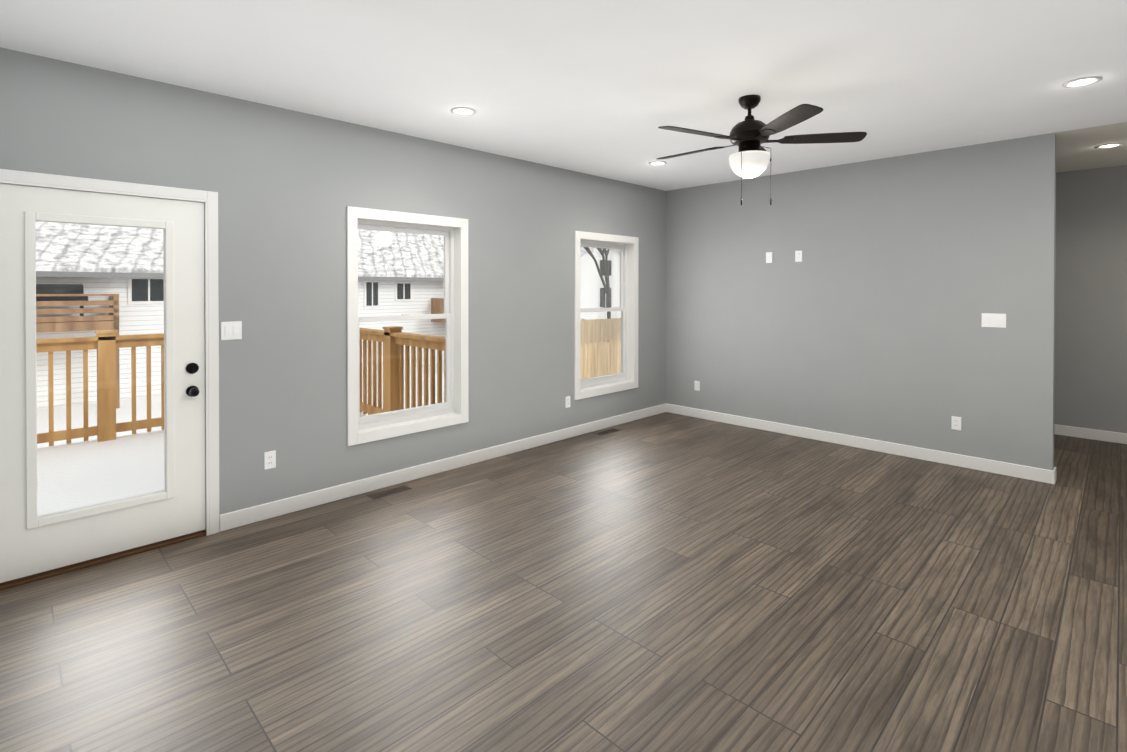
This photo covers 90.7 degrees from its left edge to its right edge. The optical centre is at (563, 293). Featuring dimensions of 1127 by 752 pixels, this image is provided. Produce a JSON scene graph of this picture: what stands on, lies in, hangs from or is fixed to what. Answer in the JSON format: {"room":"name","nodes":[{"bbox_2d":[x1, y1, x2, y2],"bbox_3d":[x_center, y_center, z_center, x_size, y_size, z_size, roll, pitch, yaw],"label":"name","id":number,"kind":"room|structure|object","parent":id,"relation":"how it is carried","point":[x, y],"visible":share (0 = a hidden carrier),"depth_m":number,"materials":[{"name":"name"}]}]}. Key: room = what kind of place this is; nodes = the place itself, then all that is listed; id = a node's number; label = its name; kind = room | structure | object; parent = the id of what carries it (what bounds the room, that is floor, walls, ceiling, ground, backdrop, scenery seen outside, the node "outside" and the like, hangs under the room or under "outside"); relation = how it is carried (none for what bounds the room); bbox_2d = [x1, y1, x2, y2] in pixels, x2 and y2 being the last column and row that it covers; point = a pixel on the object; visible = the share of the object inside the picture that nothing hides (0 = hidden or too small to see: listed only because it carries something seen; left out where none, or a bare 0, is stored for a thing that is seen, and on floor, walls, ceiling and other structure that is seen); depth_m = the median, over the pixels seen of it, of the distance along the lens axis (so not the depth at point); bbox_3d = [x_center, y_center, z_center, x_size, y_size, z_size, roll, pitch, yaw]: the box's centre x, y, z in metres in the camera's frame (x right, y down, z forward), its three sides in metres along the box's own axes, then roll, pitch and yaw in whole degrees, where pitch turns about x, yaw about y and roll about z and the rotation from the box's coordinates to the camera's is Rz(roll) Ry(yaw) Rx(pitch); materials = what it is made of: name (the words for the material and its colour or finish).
{"room":"living room","nodes":[
{"label":"living room","id":0,"kind":"room"},
{"bbox_2d":[0,47,665,514],"bbox_3d":[-0.244,0.112,5.509,8.360,2.740,0.160,0,1,-45],"label":"wall","id":1,"kind":"structure","parent":0,"point":[288,185],"depth_m":3.93,"materials":[{"name":"grey paint"}]},
{"bbox_2d":[0,184,204,585],"bbox_3d":[-2.574,0.462,3.114,0.964,2.034,0.191,0,1,-45],"label":"entry door","id":2,"kind":"structure","parent":1,"relation":"in","point":[32,544],"depth_m":3.08,"materials":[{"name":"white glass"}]},
{"bbox_2d":[0,169,219,590],"bbox_3d":[-2.613,0.435,3.161,1.097,2.126,0.208,0,1,-45],"label":"door frame","id":3,"kind":"structure","parent":1,"relation":"attached to","point":[209,199],"depth_m":3.43,"materials":[{"name":"white wood"}]},
{"bbox_2d":[221,321,241,339],"bbox_3d":[-2.108,0.238,3.534,0.116,0.115,0.011,0,1,-45],"label":"light switch","id":4,"kind":"object","parent":1,"relation":"attached to","point":[231,330],"visible":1,"depth_m":3.53,"materials":[{"name":"white plastic"}]},
{"bbox_2d":[264,450,275,469],"bbox_3d":[-1.950,1.109,3.699,0.070,0.115,0.008,0,1,-45],"label":"electrical outlet","id":5,"kind":"object","parent":1,"relation":"attached to","point":[269,459],"visible":1,"depth_m":3.70,"materials":[{"name":"white plastic"}]},
{"bbox_2d":[347,206,468,445],"bbox_3d":[-1.256,0.239,4.488,1.060,1.750,0.176,0,1,-45],"label":"window","id":6,"kind":"structure","parent":1,"relation":"in","point":[453,409],"depth_m":4.53,"materials":[{"name":"white plastic"}]},
{"bbox_2d":[219,403,666,531],"bbox_3d":[-0.440,1.431,5.199,4.847,0.105,0.014,0,1,-45],"label":"baseboard","id":7,"kind":"structure","parent":1,"relation":"attached to","point":[242,517],"depth_m":4.40,"materials":[{"name":"white wood"}]},
{"bbox_2d":[565,396,569,407],"bbox_3d":[0.046,1.110,5.685,0.070,0.115,0.008,0,1,-45],"label":"electrical outlet","id":8,"kind":"object","parent":1,"relation":"attached to","point":[567,401],"visible":1,"depth_m":5.68,"materials":[{"name":"white plastic"}]},
{"bbox_2d":[574,231,638,399],"bbox_3d":[0.437,0.227,6.173,1.060,1.750,0.176,0,1,-45],"label":"window","id":9,"kind":"structure","parent":1,"relation":"in","point":[626,377],"depth_m":6.32,"materials":[{"name":"white plastic"}]},
{"bbox_2d":[0,412,1126,751],"bbox_3d":[2.282,1.550,2.981,8.360,0.100,7.320,0,1,-45],"label":"floor","id":10,"kind":"structure","parent":0,"point":[668,582],"depth_m":2.59,"materials":[{"name":"laminate"}]},
{"bbox_2d":[367,485,411,498],"bbox_3d":[-1.304,1.488,4.174,0.310,0.006,0.105,0,1,-45],"label":"floor vent","id":11,"kind":"object","parent":10,"relation":"in","point":[388,492],"visible":1,"depth_m":4.17,"materials":[{"name":"brown metal"}]},
{"bbox_2d":[594,428,618,434],"bbox_3d":[0.468,1.475,5.937,0.310,0.006,0.105,0,1,-45],"label":"floor vent","id":12,"kind":"object","parent":10,"relation":"in","point":[611,430],"visible":1,"depth_m":5.93,"materials":[{"name":"brown metal"}]},
{"bbox_2d":[0,0,1126,190],"bbox_3d":[2.282,-1.290,2.961,8.360,0.100,7.320,0,1,-45],"label":"ceiling","id":13,"kind":"structure","parent":0,"point":[604,88],"depth_m":3.06,"materials":[{"name":"white paint"}]},
{"bbox_2d":[451,107,475,115],"bbox_3d":[-0.683,-1.242,3.806,0.172,0.008,0.172,0,1,-45],"label":"recessed light","id":14,"kind":"object","parent":13,"relation":"in","point":[464,111],"visible":1,"depth_m":3.80,"materials":[{"name":"white plastic"}]},
{"bbox_2d":[649,161,666,164],"bbox_3d":[0.908,-1.253,5.370,0.172,0.008,0.172,0,1,-45],"label":"recessed light","id":15,"kind":"object","parent":13,"relation":"in","point":[657,163],"visible":1,"depth_m":5.36,"materials":[{"name":"white plastic"}]},
{"bbox_2d":[656,94,866,204],"bbox_3d":[1.149,-0.895,3.590,1.332,0.700,1.274,0,1,-45],"label":"ceiling fan","id":16,"kind":"object","parent":13,"relation":"hanging from","point":[748,137],"visible":1,"depth_m":3.46,"materials":[{"name":"brown metal"}]},
{"bbox_2d":[1062,76,1101,87],"bbox_3d":[3.044,-1.238,3.269,0.172,0.008,0.172,0,1,-45],"label":"recessed light","id":17,"kind":"object","parent":13,"relation":"in","point":[1083,81],"visible":1,"depth_m":3.26,"materials":[{"name":"white plastic"}]},
{"bbox_2d":[1095,143,1122,148],"bbox_3d":[4.623,-1.248,4.716,0.172,0.008,0.172,0,1,-45],"label":"recessed light","id":18,"kind":"object","parent":13,"relation":"in","point":[1110,145],"visible":0.98,"depth_m":4.71,"materials":[{"name":"white plastic"}]},
{"bbox_2d":[666,133,1055,470],"bbox_3d":[2.591,0.111,5.665,0.120,2.740,3.617,0,1,-45],"label":"wall","id":19,"kind":"structure","parent":0,"point":[863,318],"depth_m":5.20,"materials":[{"name":"grey paint"}]},
{"bbox_2d":[694,381,699,390],"bbox_3d":[1.583,1.096,6.595,0.008,0.115,0.070,0,1,-45],"label":"electrical outlet","id":20,"kind":"object","parent":19,"relation":"attached to","point":[697,385],"visible":1,"depth_m":6.59,"materials":[{"name":"white plastic"}]},
{"bbox_2d":[766,252,771,262],"bbox_3d":[2.202,-0.382,5.961,0.009,0.115,0.070,0,1,-45],"label":"outlet","id":21,"kind":"object","parent":19,"relation":"attached to","point":[768,257],"visible":1,"depth_m":5.96,"materials":[{"name":"white plastic"}]},
{"bbox_2d":[795,250,801,261],"bbox_3d":[2.425,-0.382,5.738,0.008,0.115,0.070,0,1,-45],"label":"outlet","id":22,"kind":"object","parent":19,"relation":"attached to","point":[798,256],"visible":1,"depth_m":5.74,"materials":[{"name":"white plastic"}]},
{"bbox_2d":[667,404,1055,483],"bbox_3d":[2.562,1.428,5.607,0.018,0.105,3.591,0,1,-45],"label":"baseboard","id":23,"kind":"structure","parent":19,"relation":"attached to","point":[992,466],"depth_m":5.18,"materials":[{"name":"white wood"}]},
{"bbox_2d":[951,416,960,430],"bbox_3d":[3.381,1.119,4.788,0.008,0.115,0.070,0,1,-45],"label":"electrical outlet","id":24,"kind":"object","parent":19,"relation":"attached to","point":[955,423],"visible":1,"depth_m":4.79,"materials":[{"name":"white plastic"}]},
{"bbox_2d":[981,313,1005,327],"bbox_3d":[3.557,0.225,4.603,0.011,0.115,0.162,0,1,-45],"label":"light switch","id":25,"kind":"object","parent":19,"relation":"attached to","point":[993,320],"visible":1,"depth_m":4.60,"materials":[{"name":"white plastic"}]},
{"bbox_2d":[1054,165,1126,432],"bbox_3d":[5.258,0.109,5.821,0.120,2.740,7.160,0,1,-45],"label":"wall","id":26,"kind":"structure","parent":0,"point":[1090,392],"depth_m":5.64,"materials":[{"name":"grey paint"}]},
{"bbox_2d":[1054,424,1126,443],"bbox_3d":[5.143,1.427,5.849,0.018,0.105,6.970,0,1,-45],"label":"baseboard","id":27,"kind":"structure","parent":26,"relation":"attached to","point":[1109,436],"depth_m":5.64,"materials":[{"name":"white wood"}]},
{"label":"outside","id":28,"kind":"structure","parent":0,"visible":0},
{"bbox_2d":[37,363,443,448],"bbox_3d":[-21.653,2.609,29.959,140.000,0.200,115.000,0,1,-45],"label":"ground","id":29,"kind":"structure","parent":28,"point":[128,401],"depth_m":12.29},
{"bbox_2d":[36,326,445,515],"bbox_3d":[-3.999,1.543,4.245,6.004,2.295,3.312,0,1,-45],"label":"deck","id":30,"kind":"object","parent":29,"relation":"on","point":[113,452],"depth_m":5.65,"materials":[{"name":"brown wood"}]},
{"bbox_2d":[36,221,445,407],"bbox_3d":[-14.094,-0.317,15.255,26.700,5.860,9.180,0,1,-45],"label":"house","id":31,"kind":"structure","parent":29,"relation":"on","point":[131,262],"depth_m":14.05,"materials":[{"name":"white"}]},
{"bbox_2d":[584,247,610,318],"bbox_3d":[1.577,-1.588,25.211,6.071,8.261,4.312,0,1,-45],"label":"tree","id":32,"kind":"object","parent":29,"relation":"on","point":[606,279],"depth_m":24.74,"materials":[{"name":"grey plant"}]},
{"bbox_2d":[580,340,620,378],"bbox_3d":[1.179,2.026,16.905,9.045,1.150,0.110,0,1,-45],"label":"fence","id":33,"kind":"object","parent":29,"relation":"on","point":[589,362],"depth_m":16.69,"materials":[{"name":"brown wood"}]},
{"bbox_2d":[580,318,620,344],"bbox_3d":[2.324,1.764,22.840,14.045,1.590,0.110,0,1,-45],"label":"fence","id":34,"kind":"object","parent":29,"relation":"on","point":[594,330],"depth_m":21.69,"materials":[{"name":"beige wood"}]},
{"bbox_2d":[580,247,620,319],"bbox_3d":[-0.780,-0.358,35.192,9.700,5.660,9.700,0,1,-45],"label":"house","id":35,"kind":"structure","parent":29,"relation":"on","point":[586,304],"depth_m":31.37,"materials":[{"name":"white"}]}
]}

